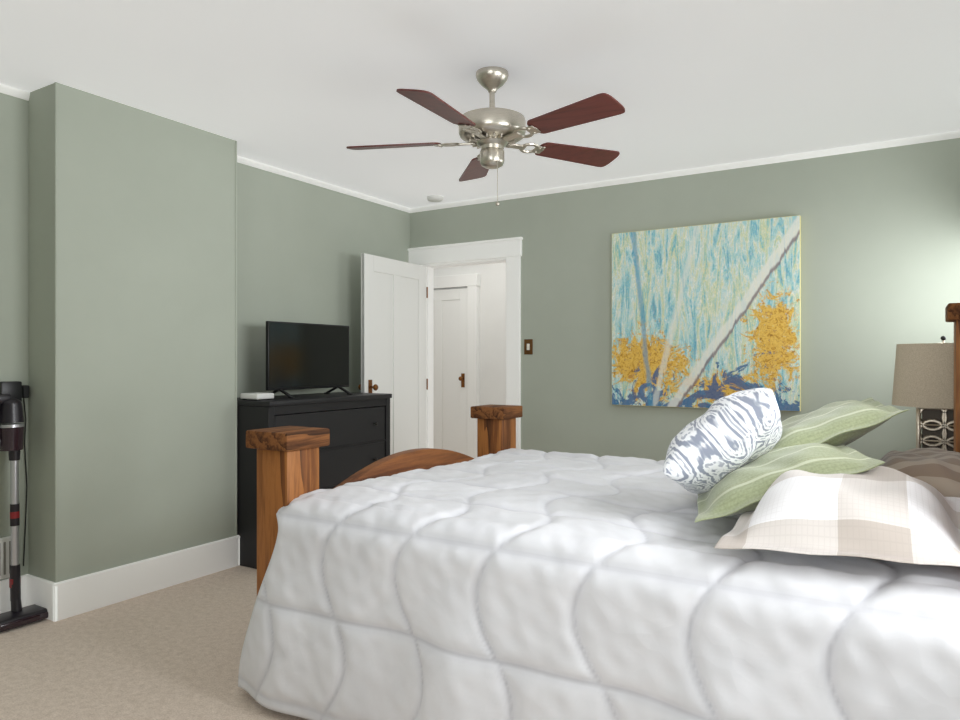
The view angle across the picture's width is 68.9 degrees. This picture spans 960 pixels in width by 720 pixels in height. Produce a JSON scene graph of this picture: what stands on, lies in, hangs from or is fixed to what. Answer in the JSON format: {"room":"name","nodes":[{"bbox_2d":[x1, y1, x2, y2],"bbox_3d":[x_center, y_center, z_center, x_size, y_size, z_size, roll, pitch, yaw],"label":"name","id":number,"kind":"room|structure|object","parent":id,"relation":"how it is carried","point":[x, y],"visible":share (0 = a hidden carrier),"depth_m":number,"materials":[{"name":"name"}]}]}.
{"room":"bedroom","nodes":[
{"label":"bedroom","id":0,"kind":"room"},
{"bbox_2d":[28,82,236,582],"bbox_3d":[-1.793,-0.040,3.720,0.256,2.480,1.022,0,0,32],"label":"wall","id":1,"kind":"structure","parent":0,"point":[132,331],"depth_m":3.52,"materials":[{"name":"green paint"}]},
{"bbox_2d":[44,535,239,621],"bbox_3d":[-1.679,1.112,3.650,0.022,0.176,1.054,0,0,32],"label":"baseboard","id":2,"kind":"structure","parent":1,"relation":"attached to","point":[64,599],"depth_m":3.54,"materials":[{"name":"white wood"}]},
{"bbox_2d":[0,565,307,719],"bbox_3d":[-0.558,1.250,3.567,5.800,0.100,7.580,0,0,32],"label":"floor","id":3,"kind":"structure","parent":0,"point":[172,652],"depth_m":2.81,"materials":[{"name":"carpet"}]},
{"bbox_2d":[0,394,47,631],"bbox_3d":[-2.106,0.673,3.196,0.165,1.046,0.250,0,0,32],"label":"vacuum","id":4,"kind":"object","parent":3,"relation":"on","point":[12,441],"visible":0.9,"depth_m":3.19,"materials":[{"name":"black plastic"}]},
{"bbox_2d":[237,392,391,568],"bbox_3d":[-1.109,0.718,4.546,0.514,0.965,1.098,0,0,32],"label":"dresser","id":5,"kind":"object","parent":3,"relation":"on","point":[357,425],"visible":0.31,"depth_m":4.35,"materials":[{"name":"black wood"}]},
{"bbox_2d":[240,392,273,399],"bbox_3d":[-1.313,0.214,4.126,0.150,0.039,0.130,0,0,32],"label":"box","id":6,"kind":"object","parent":5,"relation":"on","point":[257,396],"visible":1,"depth_m":4.08,"materials":[{"name":"white plastic"}]},
{"bbox_2d":[266,321,352,397],"bbox_3d":[-1.107,-0.002,4.566,0.246,0.472,0.725,0,0,32],"label":"tv","id":7,"kind":"object","parent":5,"relation":"on","point":[305,356],"visible":0.92,"depth_m":4.52,"materials":[{"name":"black plastic"}]},
{"bbox_2d":[238,303,959,719],"bbox_3d":[0.597,0.490,2.615,2.400,1.420,1.855,0,0,32],"label":"bed","id":8,"kind":"object","parent":3,"relation":"on","point":[500,577],"visible":0.83,"depth_m":1.95,"materials":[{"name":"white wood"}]},
{"bbox_2d":[238,448,959,719],"bbox_3d":[0.516,0.818,2.664,2.196,0.704,1.856,0,0,32],"label":"comforter","id":9,"kind":"object","parent":8,"relation":"on","point":[500,583],"depth_m":1.93,"materials":[{"name":"fabric"}]},
{"bbox_2d":[663,388,959,566],"bbox_3d":[1.054,0.266,2.179,0.875,0.369,1.376,0,0,32],"label":"pillows","id":10,"kind":"object","parent":8,"relation":"on","point":[810,483],"visible":1,"depth_m":1.89,"materials":[{"name":"fabric"}]},
{"bbox_3d":[2.119,0.870,3.240,0.552,0.660,0.520,0,0,32],"label":"nightstand","id":11,"kind":"object","parent":3,"relation":"on","visible":0},
{"bbox_2d":[892,336,953,450],"bbox_3d":[2.132,0.213,3.221,0.410,0.649,0.410,0,0,32],"label":"lamp","id":12,"kind":"object","parent":11,"relation":"on","point":[923,383],"visible":0.71,"depth_m":3.13,"materials":[{"name":"beige fabric"}]},
{"bbox_2d":[0,93,409,580],"bbox_3d":[-2.126,-0.040,3.555,0.140,2.480,5.920,0,0,32],"label":"wall","id":13,"kind":"structure","parent":0,"point":[302,246],"depth_m":4.60,"materials":[{"name":"green paint"}]},
{"bbox_2d":[0,536,10,579],"bbox_3d":[-2.269,0.920,3.162,0.026,0.190,0.302,0,0,32],"label":"air vent","id":14,"kind":"object","parent":13,"relation":"in","point":[5,553],"visible":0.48,"depth_m":3.25,"materials":[{"name":"white plastic"}]},
{"bbox_2d":[0,381,28,565],"bbox_3d":[-2.182,0.540,3.280,0.049,0.880,0.133,0,0,32],"label":"dock","id":15,"kind":"object","parent":13,"relation":"attached to","point":[17,390],"visible":0.88,"depth_m":3.28,"materials":[{"name":"black plastic"}]},
{"bbox_2d":[0,83,29,100],"bbox_3d":[-2.838,-1.261,2.243,0.016,0.038,2.600,0,0,32],"label":"crown molding","id":16,"kind":"structure","parent":13,"relation":"attached to","point":[14,92],"depth_m":3.29,"materials":[{"name":"white wood"}]},
{"bbox_2d":[0,574,35,613],"bbox_3d":[-2.837,1.112,2.243,0.018,0.176,2.600,0,0,32],"label":"baseboard","id":17,"kind":"structure","parent":13,"relation":"attached to","point":[28,582],"depth_m":3.30,"materials":[{"name":"white wood"}]},
{"bbox_2d":[237,156,411,212],"bbox_3d":[-1.116,-1.261,5.053,0.016,0.038,1.970,0,0,32],"label":"crown molding","id":18,"kind":"structure","parent":13,"relation":"attached to","point":[242,160],"depth_m":4.98,"materials":[{"name":"white wood"}]},
{"bbox_2d":[434,262,505,404],"bbox_3d":[0.610,-0.040,7.215,3.980,2.480,0.140,0,0,32],"label":"wall","id":19,"kind":"structure","parent":0,"point":[493,333],"depth_m":7.43,"materials":[{"name":"paint"}]},
{"bbox_2d":[434,273,479,457],"bbox_3d":[-0.465,0.140,7.720,1.030,2.120,0.117,0,0,32],"label":"hall door","id":20,"kind":"structure","parent":19,"relation":"in","point":[456,354],"depth_m":7.60,"materials":[{"name":"white paint"}]},
{"bbox_2d":[0,0,959,207],"bbox_3d":[-0.558,-1.330,3.567,5.800,0.100,7.580,0,0,32],"label":"ceiling","id":21,"kind":"structure","parent":0,"point":[307,88],"depth_m":3.13,"materials":[{"name":"paint"}]},
{"bbox_2d":[427,195,443,201],"bbox_3d":[-0.352,-1.262,5.493,0.132,0.036,0.132,0,0,32],"label":"smoke detector","id":22,"kind":"object","parent":21,"relation":"attached to","point":[435,198],"visible":1,"depth_m":5.45,"materials":[{"name":"white plastic"}]},
{"bbox_2d":[346,66,624,205],"bbox_3d":[0.044,-0.978,3.085,1.288,0.604,1.256,0,0,32],"label":"fan","id":23,"kind":"object","parent":21,"relation":"hanging from","point":[491,131],"visible":1,"depth_m":3.02,"materials":[{"name":"brown wood"}]},
{"bbox_2d":[410,138,959,460],"bbox_3d":[1.159,-0.040,4.934,4.300,2.480,0.144,0,0,32],"label":"wall","id":24,"kind":"structure","parent":0,"point":[880,254],"depth_m":4.42,"materials":[{"name":"green paint"}]},
{"bbox_2d":[358,253,427,454],"bbox_3d":[-0.653,0.209,5.453,0.169,1.969,0.835,0,0,29],"label":"door","id":25,"kind":"structure","parent":24,"relation":"in","point":[394,294],"depth_m":5.44,"materials":[{"name":"white paint"}]},
{"bbox_2d":[408,237,522,448],"bbox_3d":[-0.101,0.130,5.696,1.093,2.140,0.192,0,0,32],"label":"door frame","id":26,"kind":"structure","parent":24,"relation":"attached to","point":[508,251],"depth_m":5.50,"materials":[{"name":"white wood"}]},
{"bbox_2d":[524,339,532,353],"bbox_3d":[0.365,-0.100,5.323,0.072,0.116,0.020,0,0,32],"label":"light switch","id":27,"kind":"object","parent":24,"relation":"attached to","point":[528,346],"visible":1,"depth_m":5.32,"materials":[{"name":"brown metal"}]},
{"bbox_2d":[412,130,959,212],"bbox_3d":[1.104,-1.261,4.873,3.990,0.038,0.016,0,0,32],"label":"crown molding","id":28,"kind":"structure","parent":24,"relation":"attached to","point":[954,134],"depth_m":4.60,"materials":[{"name":"white wood"}]},
{"bbox_2d":[612,215,800,411],"bbox_3d":[1.458,-0.287,4.638,1.220,1.210,0.038,0,0,32],"label":"painting","id":29,"kind":"object","parent":24,"relation":"attached to","point":[706,315],"visible":0.96,"depth_m":4.60,"materials":[{"name":"fabric"}]}
]}

